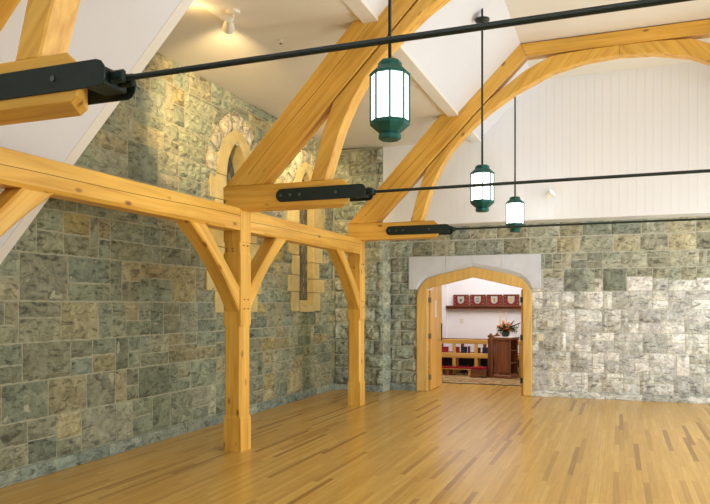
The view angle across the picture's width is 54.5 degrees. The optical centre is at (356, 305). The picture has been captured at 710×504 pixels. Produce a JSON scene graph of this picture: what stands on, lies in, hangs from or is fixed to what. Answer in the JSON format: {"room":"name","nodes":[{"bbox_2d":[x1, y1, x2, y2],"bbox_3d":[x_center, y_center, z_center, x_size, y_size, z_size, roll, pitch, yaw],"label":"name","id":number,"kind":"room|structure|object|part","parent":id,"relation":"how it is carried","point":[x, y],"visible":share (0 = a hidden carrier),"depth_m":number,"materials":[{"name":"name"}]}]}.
{"room":"community hall","nodes":[
{"label":"community hall","id":0,"kind":"room"},
{"bbox_2d":[0,52,333,472],"bbox_3d":[-3.467,-0.800,7.101,0.563,5.100,16.800,0,0,21],"label":"wall","id":1,"kind":"structure","parent":0,"point":[111,331],"depth_m":8.45,"materials":[{"name":"stone"}]},
{"bbox_2d":[0,383,333,487],"bbox_3d":[-3.396,1.680,6.753,0.143,0.144,16.200,0,0,21],"label":"baseboard","id":2,"kind":"structure","parent":1,"relation":"attached to","point":[8,478],"depth_m":8.29,"materials":[{"name":"stone"}]},
{"bbox_2d":[205,112,260,312],"bbox_3d":[-1.976,-1.433,10.717,0.392,3.106,1.700,0,0,21],"label":"window","id":3,"kind":"structure","parent":1,"relation":"in","point":[228,158],"depth_m":10.30,"materials":[{"name":"stone"}]},
{"bbox_2d":[227,156,234,183],"bbox_3d":[-2.064,-1.330,10.750,0.015,2.500,0.660,0,0,21],"label":"light","id":4,"kind":"object","parent":3,"relation":"attached to","point":[231,162],"depth_m":10.91,"materials":[{"name":"glass"}]},
{"bbox_2d":[286,147,324,311],"bbox_3d":[-1.079,-1.433,13.076,0.389,3.107,1.692,0,0,21],"label":"window","id":5,"kind":"structure","parent":1,"relation":"in","point":[305,297],"depth_m":13.15,"materials":[{"name":"stone"}]},
{"bbox_2d":[299,179,307,299],"bbox_3d":[-1.073,-1.330,13.069,0.015,2.500,0.660,0,0,21],"label":"light","id":6,"kind":"object","parent":5,"relation":"attached to","point":[303,250],"depth_m":13.19,"materials":[{"name":"glass"}]},
{"bbox_3d":[-1.094,-0.060,13.077,0.360,0.360,0.616,0,0,21],"label":"sill","id":7,"kind":"part","parent":5,"relation":"part of","materials":[{"name":"stone"}]},
{"bbox_2d":[0,0,529,248],"bbox_3d":[1.304,-2.215,5.314,9.750,4.190,16.860,0,0,21],"label":"ceiling","id":8,"kind":"structure","parent":0,"point":[117,33],"depth_m":5.70,"materials":[{"name":"white paint"}]},
{"bbox_2d":[0,0,693,125],"bbox_3d":[1.005,-2.660,2.991,8.649,3.050,0.288,0,0,21],"label":"roof truss","id":9,"kind":"object","parent":8,"relation":"attached to","point":[44,82],"visible":1,"depth_m":3.92,"materials":[{"name":"brown wood"}]},
{"bbox_3d":[1.123,-1.276,2.946,5.240,0.032,0.032,0,0,21],"label":"tie rod","id":10,"kind":"part","parent":9,"relation":"part of","materials":[{"name":"black metal"}]},
{"bbox_2d":[369,0,409,141],"bbox_3d":[0.261,-2.665,5.401,0.304,2.740,0.304,0,0,21],"label":"pendant lantern","id":11,"kind":"object","parent":8,"relation":"hanging from","point":[389,82],"visible":1,"depth_m":5.29,"materials":[{"name":"green metal"}]},
{"bbox_3d":[0.136,-1.621,5.356,0.004,0.354,0.112,0,0,-20],"label":"glass pane","id":12,"kind":"part","parent":11,"relation":"part of","materials":[{"name":"white glass"}]},
{"bbox_3d":[0.204,-1.621,5.281,0.112,0.354,0.004,0,0,25],"label":"glass pane","id":13,"kind":"part","parent":11,"relation":"part of","materials":[{"name":"white glass"}]},
{"bbox_3d":[0.261,-2.922,5.401,0.027,2.025,0.027,0,0,21],"label":"stem","id":14,"kind":"part","parent":11,"relation":"part of","materials":[{"name":"black metal"}]},
{"bbox_3d":[0.306,-1.621,5.276,0.112,0.354,0.004,0,0,-20],"label":"glass pane","id":15,"kind":"part","parent":11,"relation":"part of","materials":[{"name":"white glass"}]},
{"bbox_3d":[0.381,-1.621,5.345,0.004,0.354,0.112,0,0,25],"label":"glass pane","id":16,"kind":"part","parent":11,"relation":"part of","materials":[{"name":"white glass"}]},
{"bbox_2d":[223,0,709,212],"bbox_3d":[2.480,-2.660,6.860,8.649,3.050,0.288,0,0,21],"label":"roof truss","id":17,"kind":"object","parent":8,"relation":"attached to","point":[335,90],"visible":0.97,"depth_m":7.83,"materials":[{"name":"brown wood"}]},
{"bbox_3d":[2.598,-1.276,6.815,5.240,0.032,0.032,0,0,21],"label":"tie rod","id":18,"kind":"part","parent":17,"relation":"part of","materials":[{"name":"black metal"}]},
{"bbox_2d":[470,8,493,212],"bbox_3d":[1.678,-2.627,9.206,0.297,2.754,0.296,0,0,33],"label":"pendant lantern","id":19,"kind":"object","parent":8,"relation":"hanging from","point":[481,198],"visible":0.9,"depth_m":9.12,"materials":[{"name":"white glass"}]},
{"bbox_3d":[1.548,-1.576,9.178,0.004,0.354,0.112,0,0,-12],"label":"glass pane","id":20,"kind":"part","parent":19,"relation":"part of","materials":[{"name":"white glass"}]},
{"bbox_3d":[1.606,-1.576,9.094,0.112,0.354,0.004,0,0,33],"label":"glass pane","id":21,"kind":"part","parent":19,"relation":"part of","materials":[{"name":"white glass"}]},
{"bbox_3d":[1.678,-2.834,9.206,0.027,1.939,0.027,0,0,21],"label":"stem","id":22,"kind":"part","parent":19,"relation":"part of","materials":[{"name":"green metal"}]},
{"bbox_3d":[1.706,-1.576,9.076,0.112,0.354,0.004,0,0,-12],"label":"glass pane","id":23,"kind":"part","parent":19,"relation":"part of","materials":[{"name":"white glass"}]},
{"bbox_3d":[1.790,-1.576,9.134,0.004,0.354,0.112,0,0,33],"label":"glass pane","id":24,"kind":"part","parent":19,"relation":"part of","materials":[{"name":"white glass"}]},
{"bbox_2d":[506,97,523,232],"bbox_3d":[2.799,-2.645,12.171,0.298,2.700,0.296,0,0,36],"label":"pendant lantern","id":25,"kind":"object","parent":8,"relation":"hanging from","point":[514,206],"visible":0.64,"depth_m":12.09,"materials":[{"name":"white glass"}]},
{"bbox_3d":[2.722,-1.621,12.063,0.112,0.354,0.004,0,0,35],"label":"glass pane","id":26,"kind":"part","parent":25,"relation":"part of","materials":[{"name":"white glass"}]},
{"bbox_3d":[2.799,-2.902,12.171,0.027,1.985,0.027,0,0,21],"label":"stem","id":27,"kind":"part","parent":25,"relation":"part of","materials":[{"name":"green metal"}]},
{"bbox_3d":[2.821,-1.621,12.040,0.112,0.354,0.004,0,0,-10],"label":"glass pane","id":28,"kind":"part","parent":25,"relation":"part of","materials":[{"name":"white glass"}]},
{"bbox_2d":[347,19,709,240],"bbox_3d":[3.922,-2.660,10.644,8.649,3.050,0.288,0,0,21],"label":"roof truss","id":29,"kind":"object","parent":8,"relation":"attached to","point":[430,155],"visible":0.97,"depth_m":11.17,"materials":[{"name":"brown wood"}]},
{"bbox_3d":[4.040,-1.276,10.599,5.240,0.032,0.032,0,0,21],"label":"tie rod","id":30,"kind":"part","parent":29,"relation":"part of","materials":[{"name":"black metal"}]},
{"bbox_2d":[157,0,468,149],"bbox_3d":[-0.556,-3.275,10.052,3.100,0.250,8.930,0,0,21],"label":"ceiling","id":31,"kind":"structure","parent":0,"point":[199,37],"depth_m":8.63,"materials":[{"name":"white paint"}]},
{"bbox_2d":[223,8,240,33],"bbox_3d":[-1.337,-3.039,7.389,0.172,0.222,0.194,0,0,-24],"label":"spotlight","id":32,"kind":"object","parent":31,"relation":"attached to","point":[228,25],"visible":1,"depth_m":7.35,"materials":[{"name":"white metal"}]},
{"bbox_2d":[0,370,709,503],"bbox_3d":[1.875,1.797,7.445,10.600,0.106,21.250,0,0,21],"label":"floor","id":33,"kind":"structure","parent":0,"point":[448,443],"depth_m":7.93,"materials":[{"name":"brown wood"}]},
{"bbox_2d":[0,187,53,236],"bbox_3d":[-2.736,0.308,4.960,0.249,2.884,1.272,0,0,21],"label":"timber post","id":34,"kind":"object","parent":33,"relation":"on","point":[15,203],"visible":1,"depth_m":5.19,"materials":[{"name":"brown wood"}]},
{"bbox_2d":[0,147,239,230],"bbox_3d":[-2.181,-1.026,6.421,0.227,0.264,3.894,0,0,21],"label":"beam","id":35,"kind":"structure","parent":34,"relation":"on","point":[68,182],"depth_m":6.08,"materials":[{"name":"brown wood"}]},
{"bbox_2d":[176,210,285,451],"bbox_3d":[-1.442,0.308,8.355,0.249,2.884,2.286,0,0,21],"label":"timber post","id":36,"kind":"object","parent":33,"relation":"on","point":[237,279],"visible":1,"depth_m":8.25,"materials":[{"name":"brown wood"}]},
{"bbox_2d":[251,212,359,253],"bbox_3d":[-0.723,-1.026,10.248,0.227,0.264,3.804,0,0,21],"label":"beam","id":37,"kind":"structure","parent":36,"relation":"on","point":[262,225],"depth_m":9.79,"materials":[{"name":"brown wood"}]},
{"bbox_2d":[327,240,364,405],"bbox_3d":[-0.182,0.308,11.661,0.249,2.884,1.263,0,0,21],"label":"timber post","id":38,"kind":"object","parent":33,"relation":"on","point":[351,272],"visible":0.97,"depth_m":12.02,"materials":[{"name":"brown wood"}]},
{"bbox_2d":[333,147,390,391],"bbox_3d":[0.024,-0.730,14.583,1.555,4.960,1.050,0,0,21],"label":"wall pier","id":39,"kind":"object","parent":33,"relation":"on","point":[364,166],"visible":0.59,"depth_m":14.04,"materials":[{"name":"stone"}]},
{"bbox_2d":[428,366,470,375],"bbox_3d":[2.165,1.641,17.400,1.650,0.206,0.220,0,0,21],"label":"kneeler","id":40,"kind":"object","parent":33,"relation":"on","point":[447,368],"visible":0.36,"depth_m":17.24,"materials":[{"name":"brown wood"}]},
{"bbox_3d":[2.300,1.669,17.349,0.100,0.148,0.180,0,0,21],"label":"leg","id":41,"kind":"part","parent":40,"relation":"part of","materials":[{"name":"brown wood"}]},
{"bbox_2d":[428,338,519,372],"bbox_3d":[3.104,1.299,17.968,3.000,0.888,0.470,0,0,21],"label":"pew","id":42,"kind":"object","parent":33,"relation":"on","point":[462,345],"visible":0.08,"depth_m":17.86,"materials":[{"name":"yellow wood"}]},
{"bbox_2d":[428,357,518,366],"bbox_3d":[3.016,1.400,17.737,3.000,0.300,0.016,0,0,21],"label":"panel","id":43,"kind":"object","parent":42,"relation":"hanging from","point":[445,361],"visible":0.21,"depth_m":17.81,"materials":[{"name":"black fabric"}]},
{"bbox_3d":[3.028,0.910,17.769,3.000,0.110,0.045,0,0,21],"label":"rail","id":44,"kind":"part","parent":42,"relation":"part of","materials":[{"name":"red wood"}]},
{"bbox_2d":[428,339,520,376],"bbox_3d":[2.922,1.299,17.491,3.000,0.888,0.470,0,0,21],"label":"pew","id":45,"kind":"object","parent":33,"relation":"on","point":[455,356],"visible":0.34,"depth_m":17.32,"materials":[{"name":"brown wood"}]},
{"bbox_2d":[443,346,448,352],"bbox_3d":[2.275,1.127,17.588,0.153,0.150,0.050,0,0,21],"label":"book","id":46,"kind":"object","parent":45,"relation":"on","point":[445,349],"visible":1,"depth_m":17.57,"materials":[{"name":"red paper"}]},
{"bbox_3d":[2.470,1.352,17.442,0.084,0.784,0.045,0,0,21],"label":"post","id":47,"kind":"part","parent":45,"relation":"part of","materials":[{"name":"brown wood"}]},
{"bbox_3d":[2.611,1.537,17.813,0.060,0.414,0.050,0,0,21],"label":"leg","id":48,"kind":"part","parent":45,"relation":"part of","materials":[{"name":"brown wood"}]},
{"bbox_2d":[461,346,466,352],"bbox_3d":[2.720,1.121,17.419,0.158,0.160,0.050,0,0,21],"label":"book","id":49,"kind":"object","parent":45,"relation":"on","point":[463,349],"visible":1,"depth_m":17.40,"materials":[{"name":"blue paper"}]},
{"bbox_3d":[2.846,0.910,17.293,3.000,0.110,0.045,0,0,21],"label":"rail","id":50,"kind":"part","parent":45,"relation":"part of","materials":[{"name":"brown wood"}]},
{"bbox_3d":[2.846,1.261,17.291,3.000,0.118,0.040,0,0,21],"label":"rail","id":51,"kind":"part","parent":45,"relation":"part of","materials":[{"name":"brown wood"}]},
{"bbox_3d":[2.993,1.352,17.242,0.084,0.784,0.045,0,0,21],"label":"post","id":52,"kind":"part","parent":45,"relation":"part of","materials":[{"name":"brown wood"}]},
{"bbox_2d":[482,347,487,353],"bbox_3d":[3.215,1.127,17.230,0.128,0.150,0.050,0,0,21],"label":"book","id":53,"kind":"object","parent":45,"relation":"on","point":[484,349],"visible":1,"depth_m":17.21,"materials":[{"name":"blue paper"}]},
{"bbox_3d":[4.016,1.352,16.852,0.084,0.784,0.045,0,0,21],"label":"post","id":54,"kind":"part","parent":45,"relation":"part of","materials":[{"name":"brown wood"}]},
{"bbox_2d":[471,366,487,377],"bbox_3d":[2.993,1.622,16.785,0.375,0.244,0.300,0,0,21],"label":"stool","id":55,"kind":"object","parent":33,"relation":"on","point":[476,371],"visible":1,"depth_m":16.65,"materials":[{"name":"brown wood"}]},
{"bbox_2d":[442,382,520,385],"bbox_3d":[2.726,1.755,15.292,4.200,0.030,0.080,0,0,21],"label":"trim","id":56,"kind":"structure","parent":33,"relation":"on","point":[442,382],"depth_m":15.22,"materials":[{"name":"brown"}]},
{"bbox_2d":[487,333,519,378],"bbox_3d":[3.549,1.209,16.677,0.654,1.068,0.460,0,0,39],"label":"cabinet","id":57,"kind":"object","parent":33,"relation":"on","point":[502,351],"visible":0.99,"depth_m":16.55,"materials":[{"name":"brown wood"}]},
{"bbox_3d":[3.480,1.245,16.470,0.330,0.730,0.016,0,0,39],"label":"panel","id":58,"kind":"part","parent":57,"relation":"part of","materials":[{"name":"brown wood"}]},
{"bbox_2d":[497,320,520,336],"bbox_3d":[3.649,0.555,16.599,0.602,0.396,0.332,0,0,21],"label":"flower arrangement","id":59,"kind":"object","parent":57,"relation":"on","point":[505,331],"visible":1,"depth_m":16.57,"materials":[{"name":"orange plant"}]},
{"bbox_3d":[3.594,0.698,16.631,0.210,0.110,0.207,0,0,21],"label":"pot","id":60,"kind":"part","parent":59,"relation":"part of","materials":[{"name":"teal ceramic"}]},
{"bbox_2d":[447,278,521,372],"bbox_3d":[3.809,0.050,18.133,7.000,3.400,0.200,0,0,21],"label":"wall","id":61,"kind":"structure","parent":0,"point":[477,323],"depth_m":18.26,"materials":[{"name":"white paint"}]},
{"bbox_2d":[428,284,446,369],"bbox_3d":[1.823,0.070,18.729,1.265,3.360,0.100,0,0,21],"label":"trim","id":62,"kind":"structure","parent":61,"relation":"attached to","point":[444,287],"depth_m":18.48,"materials":[{"name":"white paint"}]},
{"bbox_2d":[446,306,520,308],"bbox_3d":[3.495,0.052,18.054,2.330,0.095,0.170,0,0,21],"label":"wall shelf","id":63,"kind":"object","parent":61,"relation":"attached to","point":[447,307],"visible":0.58,"depth_m":18.06,"materials":[{"name":"red wood"}]},
{"bbox_2d":[453,295,468,305],"bbox_3d":[2.776,-0.141,18.330,0.405,0.290,0.116,0,0,21],"label":"shield plaque","id":64,"kind":"object","parent":63,"relation":"on","point":[458,300],"visible":1,"depth_m":18.30,"materials":[{"name":"red wood"}]},
{"bbox_2d":[470,295,485,305],"bbox_3d":[3.198,-0.141,18.182,0.405,0.290,0.092,0,0,21],"label":"shield plaque","id":65,"kind":"object","parent":63,"relation":"on","point":[475,300],"visible":1,"depth_m":18.14,"materials":[{"name":"red wood"}]},
{"bbox_3d":[3.498,0.068,18.075,2.300,0.065,0.130,0,0,21],"label":"moulding","id":66,"kind":"part","parent":63,"relation":"part of","materials":[{"name":"red wood"}]},
{"bbox_2d":[486,294,501,305],"bbox_3d":[3.606,-0.141,18.027,0.405,0.290,0.092,0,0,21],"label":"shield plaque","id":67,"kind":"object","parent":63,"relation":"on","point":[492,299],"visible":1,"depth_m":17.99,"materials":[{"name":"red wood"}]},
{"bbox_2d":[503,294,518,305],"bbox_3d":[4.012,-0.141,17.872,0.405,0.290,0.092,0,0,21],"label":"shield plaque","id":68,"kind":"object","parent":63,"relation":"on","point":[508,299],"visible":1,"depth_m":17.83,"materials":[{"name":"red wood"}]},
{"bbox_2d":[383,62,709,226],"bbox_3d":[4.737,-2.905,12.792,8.660,2.630,0.880,0,0,21],"label":"wall","id":69,"kind":"structure","parent":0,"point":[650,119],"depth_m":12.49,"materials":[{"name":"white"}]},
{"bbox_2d":[342,0,480,142],"bbox_3d":[0.790,-3.203,9.293,0.175,0.135,8.470,0,0,21],"label":"ceiling beam","id":70,"kind":"structure","parent":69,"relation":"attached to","point":[361,9],"depth_m":9.20,"materials":[{"name":"white wood"}]},
{"bbox_2d":[546,190,555,198],"bbox_3d":[3.562,-2.033,12.655,0.183,0.171,0.213,0,0,21],"label":"spotlight","id":71,"kind":"object","parent":69,"relation":"attached to","point":[551,193],"visible":1,"depth_m":12.61,"materials":[{"name":"white metal"}]},
{"bbox_2d":[390,216,709,396],"bbox_3d":[4.805,0.070,12.969,8.660,3.360,0.500,0,0,21],"label":"wall","id":72,"kind":"structure","parent":0,"point":[627,304],"depth_m":12.85,"materials":[{"name":"stone"}]},
{"bbox_2d":[417,267,531,395],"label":"door","id":73,"kind":"structure","parent":72,"relation":"in","point":[435,283],"depth_m":14.04,"materials":[{"name":"brown wood"}]},
{"bbox_2d":[409,254,540,288],"bbox_3d":[2.315,-0.660,13.723,2.630,0.660,0.085,0,0,21],"label":"stone lintel","id":74,"kind":"object","parent":72,"relation":"attached to","point":[527,267],"visible":1,"depth_m":13.64,"materials":[{"name":"grey stone"}]},
{"bbox_2d":[537,334,542,340],"bbox_3d":[3.521,0.615,13.238,0.120,0.130,0.062,0,0,21],"label":"light switch","id":75,"kind":"object","parent":72,"relation":"attached to","point":[539,336],"visible":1,"depth_m":13.21,"materials":[{"name":"beige plastic"}]},
{"bbox_2d":[547,321,552,326],"bbox_3d":[3.701,0.355,13.175,0.100,0.110,0.052,0,0,21],"label":"thermostat","id":76,"kind":"object","parent":72,"relation":"attached to","point":[549,323],"visible":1,"depth_m":13.15,"materials":[{"name":"beige plastic"}]},
{"bbox_2d":[391,384,709,403],"bbox_3d":[4.755,1.690,12.807,8.642,0.126,0.098,0,0,21],"label":"baseboard","id":77,"kind":"structure","parent":72,"relation":"attached to","point":[544,393],"depth_m":12.79,"materials":[{"name":"stone"}]},
{"bbox_2d":[504,0,709,78],"bbox_3d":[1.934,-4.255,5.074,2.960,0.110,16.860,0,0,21],"label":"ceiling","id":78,"kind":"structure","parent":0,"point":[695,10],"depth_m":10.23,"materials":[{"name":"white paint"}]},
{"bbox_3d":[-2.087,-1.710,5.825,3.050,3.180,0.059,0,0,21],"label":"wall","id":79,"kind":"structure","parent":0,"visible":0},
{"bbox_2d":[0,0,193,263],"bbox_3d":[-2.086,-1.673,5.798,3.070,3.114,0.110,0,0,21],"label":"trim","id":80,"kind":"structure","parent":79,"relation":"attached to","point":[178,13],"depth_m":5.82,"materials":[{"name":"white wood"}]}
]}

